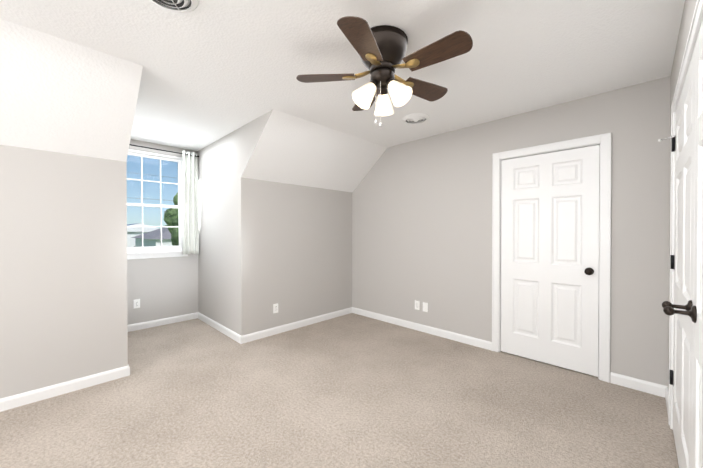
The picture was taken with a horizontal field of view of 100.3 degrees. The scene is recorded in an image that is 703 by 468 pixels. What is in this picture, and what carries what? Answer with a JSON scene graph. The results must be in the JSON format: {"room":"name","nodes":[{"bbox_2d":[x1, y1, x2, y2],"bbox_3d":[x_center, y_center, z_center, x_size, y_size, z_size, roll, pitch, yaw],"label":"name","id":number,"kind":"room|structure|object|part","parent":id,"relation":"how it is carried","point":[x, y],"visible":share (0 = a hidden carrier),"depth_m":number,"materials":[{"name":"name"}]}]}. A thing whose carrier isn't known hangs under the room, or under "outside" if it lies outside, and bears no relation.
{"room":"empty bedroom","nodes":[
{"label":"empty bedroom","id":0,"kind":"room"},
{"bbox_2d":[132,139,195,323],"bbox_3d":[-2.650,0.013,3.980,0.070,2.458,0.990,0,1,45],"label":"wall","id":1,"kind":"structure","parent":0,"point":[164,287],"depth_m":4.01,"materials":[{"name":"grey paint"}]},
{"bbox_2d":[133,299,139,308],"bbox_3d":[-2.779,0.902,3.801,0.008,0.115,0.070,0,1,45],"label":"outlet","id":2,"kind":"object","parent":1,"relation":"attached to","point":[136,303],"visible":1,"depth_m":3.80,"materials":[{"name":"white plastic"}]},
{"bbox_2d":[127,250,182,254],"bbox_3d":[-2.651,0.246,3.920,0.075,0.024,0.890,0,1,45],"label":"window sill","id":3,"kind":"structure","parent":1,"relation":"attached to","point":[151,252],"depth_m":3.91,"materials":[{"name":"white wood"}]},
{"bbox_2d":[127,149,187,259],"bbox_3d":[-2.684,-0.385,3.947,0.104,1.415,0.850,0,1,45],"label":"window","id":4,"kind":"structure","parent":1,"relation":"in","point":[158,155],"depth_m":4.01,"materials":[{"name":"white"}]},
{"bbox_3d":[-2.699,-0.710,3.960,0.004,0.623,0.638,0,1,45],"label":"sash glass","id":5,"kind":"part","parent":4,"relation":"part of","materials":[{"name":"clear glass"}]},
{"bbox_3d":[-2.681,-0.100,3.946,0.004,0.533,0.638,0,1,45],"label":"sash glass","id":6,"kind":"part","parent":4,"relation":"part of","materials":[{"name":"clear glass"}]},
{"bbox_3d":[-2.699,-0.710,3.960,0.022,0.695,0.710,0,1,45],"label":"window sash","id":7,"kind":"part","parent":4,"relation":"part of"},
{"bbox_3d":[-2.681,-0.100,3.946,0.022,0.605,0.710,0,1,45],"label":"window sash","id":8,"kind":"part","parent":4,"relation":"part of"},
{"bbox_2d":[127,313,195,331],"bbox_3d":[-2.620,1.199,3.960,0.014,0.088,0.990,0,1,45],"label":"baseboard","id":9,"kind":"structure","parent":1,"relation":"attached to","point":[148,324],"depth_m":3.98,"materials":[{"name":"white wood"}]},
{"bbox_2d":[129,144,198,254],"bbox_3d":[-2.582,-0.437,3.910,0.117,1.450,1.017,0,1,45],"label":"curtain","id":10,"kind":"object","parent":1,"relation":"hanging from","point":[190,212],"visible":0.96,"depth_m":4.18,"materials":[{"name":"white fabric"}]},
{"bbox_3d":[-2.589,-1.109,3.912,0.097,0.060,1.017,0,1,45],"label":"rod","id":11,"kind":"part","parent":10,"relation":"part of","materials":[{"name":"black metal"}]},
{"bbox_2d":[0,145,351,398],"bbox_3d":[-2.303,0.311,2.272,0.002,1.890,6.600,0,1,45],"label":"wall","id":12,"kind":"structure","parent":0,"point":[66,271],"depth_m":2.39,"materials":[{"name":"grey paint"}]},
{"bbox_2d":[0,365,129,411],"bbox_3d":[-3.292,1.220,1.265,0.014,0.088,3.769,0,1,45],"label":"baseboard","id":13,"kind":"structure","parent":12,"relation":"attached to","point":[22,399],"depth_m":2.29,"materials":[{"name":"white wood"}]},
{"bbox_2d":[273,303,277,313],"bbox_3d":[-0.941,0.925,3.653,0.008,0.115,0.070,0,1,45],"label":"outlet","id":14,"kind":"object","parent":12,"relation":"attached to","point":[275,308],"visible":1,"depth_m":3.65,"materials":[{"name":"white plastic"}]},
{"bbox_2d":[236,307,351,343],"bbox_3d":[-0.631,1.199,3.967,0.014,0.088,1.788,0,1,45],"label":"baseboard","id":15,"kind":"structure","parent":12,"relation":"attached to","point":[240,339],"depth_m":3.79,"materials":[{"name":"white wood"}]},
{"bbox_2d":[196,109,275,335],"bbox_3d":[-1.508,0.016,3.587,2.108,2.458,0.002,0,1,45],"label":"wall","id":16,"kind":"structure","parent":0,"point":[236,258],"depth_m":3.56,"materials":[{"name":"grey paint"}]},
{"bbox_2d":[196,312,238,340],"bbox_3d":[-1.762,1.200,3.836,1.410,0.088,0.014,0,1,45],"label":"baseboard","id":17,"kind":"structure","parent":16,"relation":"attached to","point":[212,323],"depth_m":3.80,"materials":[{"name":"white wood"}]},
{"bbox_2d":[0,313,678,467],"bbox_3d":[-1.514,1.261,1.587,4.921,0.001,6.720,0,1,45],"label":"floor carpet","id":18,"kind":"object","parent":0,"point":[352,390],"visible":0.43,"depth_m":2.09,"materials":[{"name":"beige carpet"}]},
{"bbox_2d":[0,0,684,191],"bbox_3d":[-1.599,-0.913,1.569,4.801,0.568,6.600,0,1,45],"label":"ceiling","id":19,"kind":"structure","parent":0,"point":[106,79],"depth_m":2.04,"materials":[{"name":"white paint"}]},
{"bbox_2d":[149,0,198,12],"bbox_3d":[-0.906,-1.179,1.446,0.274,0.034,0.274,0,1,45],"label":"ceiling vent","id":20,"kind":"object","parent":19,"relation":"in","point":[183,6],"visible":1,"depth_m":1.52,"materials":[{"name":"white metal"}]},
{"bbox_2d":[296,16,472,126],"bbox_3d":[0.224,-0.925,1.822,1.022,0.547,1.046,0,1,45],"label":"ceiling fan","id":21,"kind":"object","parent":19,"relation":"hanging from","point":[381,50],"visible":1,"depth_m":1.73,"materials":[{"name":"brown wood"}]},
{"bbox_3d":[-0.157,-0.992,1.866,0.344,0.037,0.316,0,1,45],"label":"blade","id":22,"kind":"part","parent":21,"relation":"part of","materials":[{"name":"brown wood"}]},
{"bbox_3d":[0.060,-0.989,1.510,0.246,0.037,0.373,0,1,45],"label":"blade","id":23,"kind":"part","parent":21,"relation":"part of","materials":[{"name":"brown wood"}]},
{"bbox_3d":[0.071,-0.853,1.803,0.131,0.160,0.150,0,1,45],"label":"lamp shade","id":24,"kind":"part","parent":21,"relation":"part of","materials":[{"name":"white glass"}]},
{"bbox_3d":[0.114,-0.994,2.181,0.360,0.037,0.288,0,1,45],"label":"blade","id":25,"kind":"part","parent":21,"relation":"part of","materials":[{"name":"brown wood"}]},
{"bbox_2d":[370,80,377,88],"bbox_3d":[0.145,-0.927,1.826,0.067,0.070,0.092,0,1,45],"label":"socket","id":26,"kind":"object","parent":21,"relation":"attached to","point":[373,83],"depth_m":1.79,"materials":[{"name":"brown metal"}]},
{"bbox_2d":[378,88,387,94],"bbox_3d":[0.200,-0.927,1.888,0.075,0.070,0.088,0,1,45],"label":"socket","id":27,"kind":"object","parent":21,"relation":"attached to","point":[384,91],"depth_m":1.88,"materials":[{"name":"brown metal"}]},
{"bbox_3d":[0.211,-0.855,1.968,0.134,0.160,0.147,0,1,45],"label":"lamp shade","id":28,"kind":"part","parent":21,"relation":"part of","materials":[{"name":"white glass"}]},
{"bbox_3d":[0.194,-1.063,1.837,0.312,0.272,0.312,0,1,45],"label":"motor","id":29,"kind":"part","parent":21,"relation":"part of","materials":[{"name":"brown metal"}]},
{"bbox_2d":[386,78,393,87],"bbox_3d":[0.230,-0.927,1.810,0.095,0.070,0.061,0,1,45],"label":"socket","id":30,"kind":"object","parent":21,"relation":"attached to","point":[389,81],"depth_m":1.77,"materials":[{"name":"brown metal"}]},
{"bbox_3d":[0.288,-0.853,1.762,0.154,0.160,0.135,0,1,45],"label":"lamp shade","id":31,"kind":"part","parent":21,"relation":"part of","materials":[{"name":"white glass"}]},
{"bbox_3d":[0.500,-0.993,2.019,0.208,0.037,0.376,0,1,45],"label":"blade","id":32,"kind":"part","parent":21,"relation":"part of","materials":[{"name":"brown wood"}]},
{"bbox_3d":[0.471,-0.990,1.610,0.373,0.037,0.156,0,1,45],"label":"blade","id":33,"kind":"part","parent":21,"relation":"part of","materials":[{"name":"brown wood"}]},
{"bbox_2d":[403,113,429,123],"bbox_3d":[0.674,-1.192,3.070,0.274,0.034,0.274,0,1,45],"label":"ceiling vent","id":34,"kind":"object","parent":19,"relation":"in","point":[416,118],"visible":1,"depth_m":3.02,"materials":[{"name":"white"}]},
{"bbox_2d":[352,77,667,384],"bbox_3d":[1.216,0.018,3.435,3.377,2.458,0.002,0,1,45],"label":"wall","id":35,"kind":"structure","parent":0,"point":[400,230],"depth_m":3.23,"materials":[{"name":"grey paint"}]},
{"bbox_2d":[415,300,419,309],"bbox_3d":[0.848,0.922,3.800,0.070,0.115,0.008,0,1,45],"label":"electrical outlet","id":36,"kind":"object","parent":35,"relation":"attached to","point":[417,305],"visible":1,"depth_m":3.79,"materials":[{"name":"white plastic"}]},
{"bbox_2d":[352,307,491,350],"bbox_3d":[0.756,1.199,3.887,2.102,0.088,0.014,0,1,45],"label":"baseboard","id":37,"kind":"structure","parent":35,"relation":"attached to","point":[465,339],"depth_m":3.67,"materials":[{"name":"white wood"}]},
{"bbox_2d":[423,302,427,311],"bbox_3d":[0.932,0.927,3.717,0.070,0.115,0.007,0,1,45],"label":"electrical outlet","id":38,"kind":"object","parent":35,"relation":"attached to","point":[425,307],"visible":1,"depth_m":3.71,"materials":[{"name":"white plastic"}]},
{"bbox_2d":[501,145,599,376],"bbox_3d":[1.872,0.234,2.833,0.792,2.012,0.035,0,1,45],"label":"door","id":39,"kind":"structure","parent":35,"relation":"in","point":[550,209],"depth_m":2.78,"materials":[{"name":"white wood"}]},
{"bbox_2d":[584,268,593,274],"bbox_3d":[2.067,0.329,2.558,0.066,0.066,0.083,0,1,45],"label":"door knob","id":40,"kind":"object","parent":39,"relation":"attached to","point":[588,271],"depth_m":2.54,"materials":[{"name":"brown metal"}]},
{"bbox_2d":[492,133,611,382],"bbox_3d":[1.889,0.200,2.849,0.948,2.104,0.153,0,1,45],"label":"door frame","id":41,"kind":"structure","parent":35,"relation":"attached to","point":[605,140],"depth_m":2.53,"materials":[{"name":"white wood"}]},
{"bbox_2d":[610,372,659,395],"bbox_3d":[2.293,1.211,2.374,0.299,0.088,0.014,0,1,45],"label":"baseboard","id":42,"kind":"structure","parent":35,"relation":"attached to","point":[618,379],"depth_m":2.37,"materials":[{"name":"white wood"}]},
{"bbox_2d":[664,0,696,389],"bbox_3d":[0.111,0.045,-0.108,0.002,2.458,6.600,0,1,45],"label":"wall","id":43,"kind":"structure","parent":0,"point":[689,5],"depth_m":2.24,"materials":[{"name":"grey paint"}]},
{"bbox_2d":[660,384,668,418],"bbox_3d":[2.266,1.213,2.100,0.014,0.088,0.442,0,1,45],"label":"baseboard","id":44,"kind":"structure","parent":43,"relation":"attached to","point":[664,392],"depth_m":2.23,"materials":[{"name":"white wood"}]},
{"bbox_2d":[669,136,675,385],"bbox_3d":[1.533,0.178,1.350,0.017,1.579,1.496,0,1,45],"label":"closet door hinges","id":45,"kind":"object","parent":43,"relation":"attached to","point":[672,265],"visible":0.98,"depth_m":1.87,"materials":[{"name":"black metal"}]},
{"bbox_2d":[662,45,696,467],"bbox_3d":[1.664,0.244,1.510,0.121,2.012,1.072,0,1,45],"label":"closet door leaf","id":46,"kind":"structure","parent":43,"relation":"in","point":[684,268],"depth_m":1.43,"materials":[{"name":"white wood"}]},
{"bbox_3d":[1.342,0.309,1.208,0.086,0.066,0.190,0,1,45],"label":"closet door knobs","id":47,"kind":"part","parent":46,"relation":"part of","materials":[{"name":"black metal"}]},
{"bbox_2d":[668,0,702,429],"bbox_3d":[1.536,0.212,1.353,0.017,2.102,1.624,0,1,45],"label":"trim","id":48,"kind":"structure","parent":43,"relation":"attached to","point":[694,30],"depth_m":1.88,"materials":[{"name":"white wood"}]},
{"bbox_2d":[676,19,702,109],"bbox_3d":[1.588,0.240,1.302,0.131,2.048,1.516,0,1,45],"label":"trim","id":49,"kind":"structure","parent":43,"relation":"attached to","point":[691,58],"depth_m":1.28,"materials":[{"name":"white wood"}]},
{"bbox_2d":[692,21,702,467],"bbox_3d":[1.210,0.248,0.988,0.035,2.012,0.496,0,1,45],"label":"closet door leaf","id":50,"kind":"structure","parent":43,"relation":"in","point":[697,449],"depth_m":1.11,"materials":[{"name":"white wood"}]},
{"label":"outside","id":51,"kind":"structure","parent":0,"visible":0},
{"label":"ground","id":52,"kind":"structure","parent":51,"visible":0},
{"bbox_2d":[127,223,159,246],"bbox_3d":[-33.525,1.148,44.683,12.800,5.350,7.800,0,1,45],"label":"house","id":53,"kind":"structure","parent":52,"relation":"on","point":[134,230],"depth_m":40.01,"materials":[{"name":"white"}]},
{"bbox_2d":[131,227,172,246],"bbox_3d":[-15.940,1.048,38.310,10.800,5.650,19.200,0,1,45],"label":"house","id":54,"kind":"structure","parent":52,"relation":"on","point":[150,239],"depth_m":30.09,"materials":[{"name":"white"}]},
{"bbox_2d":[164,193,178,245],"bbox_3d":[-10.807,0.439,20.562,3.295,7.159,3.935,0,1,45],"label":"tree","id":55,"kind":"object","parent":52,"relation":"on","point":[171,221],"depth_m":19.30,"materials":[{"name":"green plant"}]}
]}

